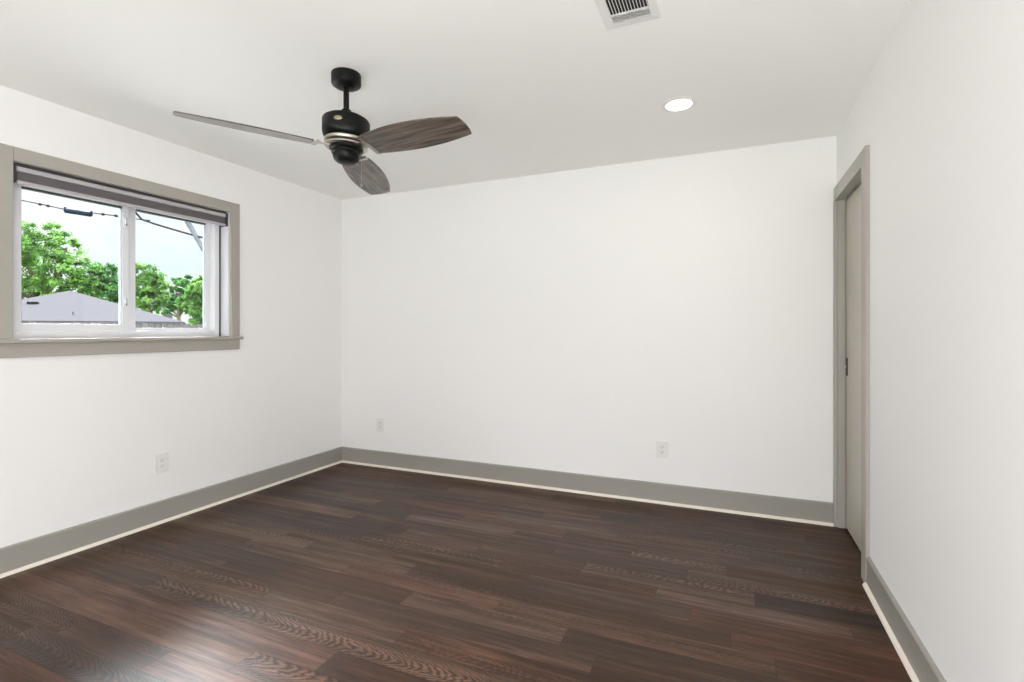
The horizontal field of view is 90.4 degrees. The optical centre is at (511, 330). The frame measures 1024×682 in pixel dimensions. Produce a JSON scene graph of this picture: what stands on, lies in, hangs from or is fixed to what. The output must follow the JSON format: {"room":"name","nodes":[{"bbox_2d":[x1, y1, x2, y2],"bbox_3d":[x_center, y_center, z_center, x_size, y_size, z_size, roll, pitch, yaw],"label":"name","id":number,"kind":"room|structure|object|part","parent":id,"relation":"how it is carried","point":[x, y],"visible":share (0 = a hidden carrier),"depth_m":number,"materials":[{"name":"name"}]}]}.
{"room":"empty bedroom","nodes":[
{"label":"empty bedroom","id":0,"kind":"room"},
{"bbox_2d":[0,85,341,547],"bbox_3d":[-2.838,0.060,2.053,0.170,2.560,6.268,0,0,23],"label":"wall","id":1,"kind":"structure","parent":0,"point":[81,436],"depth_m":3.35,"materials":[{"name":"white paint"}]},
{"bbox_2d":[0,143,243,357],"bbox_3d":[-2.354,-0.396,3.148,0.232,1.065,1.391,0,0,23],"label":"window","id":2,"kind":"structure","parent":1,"relation":"in","point":[16,337],"depth_m":3.07,"materials":[{"name":"grey paint"}]},
{"bbox_3d":[-2.531,-0.443,2.528,0.018,0.970,0.072,0,0,23],"label":"casing","id":3,"kind":"part","parent":2,"relation":"part of","materials":[{"name":"grey paint"}]},
{"bbox_3d":[-2.491,-0.401,2.889,0.030,0.814,0.561,0,0,23],"label":"sash","id":4,"kind":"part","parent":2,"relation":"part of","materials":[{"name":"white plastic"}]},
{"bbox_3d":[-2.398,-0.403,3.160,0.093,0.890,1.179,0,0,23],"label":"frame","id":5,"kind":"part","parent":2,"relation":"part of","materials":[{"name":"white plastic"}]},
{"bbox_2d":[13,162,227,226],"bbox_3d":[-2.316,-0.803,3.135,0.065,0.104,1.196,0,0,23],"label":"roller shade","id":6,"kind":"object","parent":2,"relation":"attached to","point":[23,174],"visible":0.83,"depth_m":2.98,"materials":[{"name":"grey fabric"}]},
{"bbox_3d":[-2.277,-0.892,3.118,0.018,0.072,1.213,0,0,23],"label":"casing","id":7,"kind":"part","parent":2,"relation":"part of","materials":[{"name":"grey paint"}]},
{"bbox_3d":[-2.306,-0.401,3.416,0.030,0.814,0.592,0,0,23],"label":"sash","id":8,"kind":"part","parent":2,"relation":"part of","materials":[{"name":"white plastic"}]},
{"bbox_3d":[-2.023,-0.443,3.708,0.018,0.970,0.072,0,0,23],"label":"casing","id":9,"kind":"part","parent":2,"relation":"part of","materials":[{"name":"grey paint"}]},
{"bbox_2d":[154,452,167,473],"bbox_3d":[-2.230,0.842,3.235,0.012,0.122,0.083,0,0,23],"label":"wall outlet","id":10,"kind":"object","parent":1,"relation":"attached to","point":[160,460],"visible":1,"depth_m":3.23,"materials":[{"name":"white plastic"}]},
{"bbox_2d":[159,457,164,468],"bbox_3d":[-2.228,0.842,3.234,0.007,0.072,0.037,0,0,23],"label":"receptacle","id":11,"kind":"object","parent":10,"relation":"attached to","point":[161,459],"depth_m":3.23,"materials":[{"name":"grey plastic"}]},
{"bbox_2d":[0,446,341,573],"bbox_3d":[-2.753,1.150,2.016,0.015,0.140,5.928,0,0,23],"label":"baseboard","id":12,"kind":"structure","parent":1,"relation":"attached to","point":[17,555],"depth_m":3.13,"materials":[{"name":"grey paint"}]},
{"bbox_2d":[0,460,341,577],"bbox_3d":[-2.741,1.212,2.003,0.016,0.016,5.913,0,0,23],"label":"trim","id":13,"kind":"structure","parent":1,"relation":"attached to","point":[44,561],"depth_m":3.13,"materials":[{"name":"beige paint"}]},
{"bbox_2d":[0,0,909,199],"bbox_3d":[-0.866,-1.320,1.204,4.463,0.200,6.268,0,0,23],"label":"ceiling","id":14,"kind":"structure","parent":0,"point":[539,86],"depth_m":2.40,"materials":[{"name":"white paint"}]},
{"bbox_2d":[173,67,471,194],"bbox_3d":[-0.666,-0.951,2.400,1.128,0.538,1.226,0,0,23],"label":"ceiling fan","id":15,"kind":"object","parent":14,"relation":"hanging from","point":[347,134],"visible":1,"depth_m":2.33,"materials":[{"name":"brown wood"}]},
{"bbox_3d":[-1.151,-0.878,2.206,0.536,0.006,0.188,3,11,-27],"label":"fan blade","id":16,"kind":"part","parent":15,"relation":"part of","materials":[{"name":"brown wood"}]},
{"bbox_3d":[-0.795,-0.850,2.841,0.188,0.006,0.536,-11,-2,3],"label":"fan blade","id":17,"kind":"part","parent":15,"relation":"part of","materials":[{"name":"wood"}]},
{"bbox_3d":[-0.423,-0.854,2.215,0.536,0.006,0.188,1,-14,33],"label":"fan blade","id":18,"kind":"part","parent":15,"relation":"part of","materials":[{"name":"brown wood"}]},
{"bbox_2d":[594,0,659,29],"bbox_3d":[0.419,-1.211,1.877,0.210,0.018,0.310,0,0,23],"label":"ceiling vent","id":19,"kind":"object","parent":14,"relation":"in","point":[614,14],"visible":1,"depth_m":1.94,"materials":[{"name":"white metal"}]},
{"bbox_2d":[661,97,696,111],"bbox_3d":[0.899,-1.213,2.741,0.180,0.014,0.180,0,0,23],"label":"recessed light","id":20,"kind":"object","parent":14,"relation":"in","point":[677,104],"visible":1,"depth_m":2.72,"materials":[{"name":"white plastic"}]},
{"bbox_2d":[0,463,911,681],"bbox_3d":[-0.884,1.280,1.163,4.163,0.120,6.248,0,0,23],"label":"floor","id":21,"kind":"structure","parent":0,"point":[341,572],"depth_m":2.33,"materials":[{"name":"brown wood"}]},
{"bbox_2d":[342,136,836,502],"bbox_3d":[0.417,0.060,3.971,4.293,2.560,0.170,0,0,23],"label":"wall","id":22,"kind":"structure","parent":0,"point":[578,321],"depth_m":3.75,"materials":[{"name":"white paint"}]},
{"bbox_2d":[376,418,383,431],"bbox_3d":[-1.182,0.846,4.561,0.083,0.122,0.012,0,0,23],"label":"wall outlet","id":23,"kind":"object","parent":22,"relation":"attached to","point":[379,421],"visible":1,"depth_m":4.55,"materials":[{"name":"white plastic"}]},
{"bbox_2d":[378,421,381,428],"bbox_3d":[-1.183,0.846,4.558,0.037,0.072,0.007,0,0,23],"label":"receptacle","id":24,"kind":"object","parent":23,"relation":"attached to","point":[379,422],"depth_m":4.55,"materials":[{"name":"grey plastic"}]},
{"bbox_2d":[342,447,832,522],"bbox_3d":[0.217,1.150,3.957,3.907,0.140,0.015,0,0,23],"label":"baseboard","id":25,"kind":"structure","parent":22,"relation":"attached to","point":[821,511],"depth_m":3.73,"materials":[{"name":"grey paint"}]},
{"bbox_2d":[342,460,833,526],"bbox_3d":[0.211,1.212,3.943,3.907,0.016,0.016,0,0,23],"label":"trim","id":26,"kind":"structure","parent":22,"relation":"attached to","point":[343,461],"depth_m":3.72,"materials":[{"name":"beige paint"}]},
{"bbox_2d":[656,440,667,458],"bbox_3d":[1.061,0.840,3.595,0.083,0.122,0.012,0,0,23],"label":"wall outlet","id":27,"kind":"object","parent":22,"relation":"attached to","point":[661,446],"visible":1,"depth_m":3.59,"materials":[{"name":"white plastic"}]},
{"bbox_2d":[659,444,664,454],"bbox_3d":[1.060,0.840,3.593,0.037,0.072,0.007,0,0,23],"label":"receptacle","id":28,"kind":"object","parent":27,"relation":"attached to","point":[661,446],"depth_m":3.59,"materials":[{"name":"grey plastic"}]},
{"bbox_2d":[837,0,1023,681],"bbox_3d":[0.888,0.060,0.357,0.130,2.560,6.098,0,0,23],"label":"wall","id":29,"kind":"structure","parent":0,"point":[939,112],"depth_m":1.53,"materials":[{"name":"white paint"}]},
{"bbox_2d":[833,145,869,582],"bbox_3d":[1.921,0.166,2.782,0.150,2.108,0.825,0,0,23],"label":"door","id":30,"kind":"structure","parent":29,"relation":"in","point":[851,214],"depth_m":2.94,"materials":[{"name":"grey paint"}]},
{"bbox_3d":[2.019,0.206,3.174,0.020,2.028,0.027,0,0,23],"label":"casing","id":31,"kind":"part","parent":30,"relation":"part of","materials":[{"name":"grey paint"}]},
{"bbox_3d":[2.044,0.220,3.103,0.004,0.110,0.044,0,0,23],"label":"lock plate","id":32,"kind":"part","parent":30,"relation":"part of","materials":[{"name":"black metal"}]},
{"bbox_3d":[1.880,-0.848,2.848,0.018,0.080,0.735,0,0,23],"label":"casing","id":33,"kind":"part","parent":30,"relation":"part of","materials":[{"name":"grey paint"}]},
{"bbox_3d":[1.717,0.166,2.470,0.018,2.108,0.090,0,0,23],"label":"casing","id":34,"kind":"part","parent":30,"relation":"part of","materials":[{"name":"grey paint"}]},
{"bbox_2d":[862,582,919,681],"bbox_3d":[0.678,1.212,0.090,0.016,0.016,5.101,0,0,23],"label":"trim","id":35,"kind":"structure","parent":29,"relation":"attached to","point":[909,669],"depth_m":2.01,"materials":[{"name":"beige paint"}]},
{"bbox_2d":[866,557,946,681],"bbox_3d":[0.692,1.150,0.084,0.015,0.140,5.101,0,0,23],"label":"baseboard","id":36,"kind":"structure","parent":29,"relation":"attached to","point":[919,658],"depth_m":1.92,"materials":[{"name":"grey paint"}]},
{"label":"outside","id":37,"kind":"structure","parent":0,"visible":0},
{"bbox_3d":[-21.629,1.870,25.636,120.000,0.200,150.000,0,0,23],"label":"ground","id":38,"kind":"structure","parent":37,"visible":0},
{"bbox_2d":[21,219,104,298],"bbox_3d":[-35.195,-3.130,35.878,10.750,10.021,6.566,0,0,23],"label":"leafy tree","id":39,"kind":"object","parent":38,"relation":"on","point":[41,283],"visible":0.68,"depth_m":35.76,"materials":[{"name":"green plant"}]},
{"bbox_2d":[21,291,185,327],"bbox_3d":[-21.831,-0.140,25.776,8.878,3.821,9.199,0,0,-32],"label":"house","id":40,"kind":"structure","parent":38,"relation":"on","point":[65,307],"depth_m":23.61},
{"bbox_2d":[27,301,38,303],"bbox_3d":[-22.034,-1.267,23.386,0.400,0.140,0.200,0,0,-32],"label":"roof vent","id":41,"kind":"object","parent":40,"relation":"attached to","point":[28,302],"depth_m":23.32,"materials":[{"name":"black metal"}]},
{"bbox_2d":[77,261,135,303],"bbox_3d":[-29.916,-1.644,37.971,4.388,7.044,3.645,0,0,23],"label":"leafy tree","id":42,"kind":"object","parent":38,"relation":"on","point":[107,288],"visible":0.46,"depth_m":37.32,"materials":[{"name":"green plant"}]},
{"bbox_2d":[28,321,201,338],"bbox_3d":[-8.296,0.794,11.245,0.150,1.952,10.100,0,0,23],"label":"fence","id":43,"kind":"object","parent":38,"relation":"on","point":[143,325],"visible":0.12,"depth_m":11.59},
{"bbox_2d":[115,261,171,312],"bbox_3d":[-26.405,-1.597,36.878,3.582,6.951,2.895,0,0,23],"label":"leafy tree","id":44,"kind":"object","parent":38,"relation":"on","point":[154,287],"visible":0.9,"depth_m":36.58,"materials":[{"name":"green plant"}]},
{"bbox_2d":[135,292,192,327],"bbox_3d":[-41.070,-1.380,60.000,6.600,6.300,8.800,0,0,23],"label":"house","id":45,"kind":"structure","parent":38,"relation":"on","point":[184,317],"depth_m":58.26,"materials":[{"name":"grey"}]},
{"bbox_2d":[155,274,196,320],"bbox_3d":[-30.154,-1.639,45.934,4.351,7.035,1.914,0,0,-2],"label":"leafy tree","id":46,"kind":"object","parent":38,"relation":"on","point":[179,281],"visible":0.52,"depth_m":45.70,"materials":[{"name":"green plant"}]},
{"bbox_2d":[173,274,202,327],"bbox_3d":[-13.885,-0.348,23.030,2.177,4.464,1.899,0,0,23],"label":"leafy tree","id":47,"kind":"object","parent":38,"relation":"on","point":[193,292],"visible":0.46,"depth_m":22.60,"materials":[{"name":"green plant"}]},
{"bbox_2d":[184,221,202,251],"bbox_3d":[-8.789,-1.330,15.001,2.534,6.600,0.259,0,0,2],"label":"utility pole","id":48,"kind":"object","parent":38,"relation":"on","point":[189,225],"visible":0.06,"depth_m":14.94,"materials":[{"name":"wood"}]},
{"bbox_2d":[135,212,202,238],"bbox_3d":[-10.129,-3.397,15.000,2.685,1.527,0.060,0,0,0],"label":"overhead cable","id":49,"kind":"object","parent":48,"relation":"attached to","point":[136,213],"visible":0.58,"depth_m":14.98,"materials":[{"name":"black plastic"}]},
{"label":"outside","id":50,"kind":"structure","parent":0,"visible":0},
{"bbox_2d":[21,200,149,220],"bbox_3d":[-13.514,-3.763,15.200,5.386,0.971,0.090,0,0,0],"label":"overhead cable","id":51,"kind":"object","parent":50,"point":[39,204],"visible":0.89,"depth_m":15.19,"materials":[{"name":"black plastic"}]},
{"bbox_2d":[63,207,92,216],"bbox_3d":[-12.943,-3.540,15.170,0.840,0.288,0.144,0,0,0],"label":"case","id":52,"kind":"object","parent":51,"relation":"hanging from","point":[66,210],"visible":1,"depth_m":15.11,"materials":[{"name":"blue plastic"}]}
]}

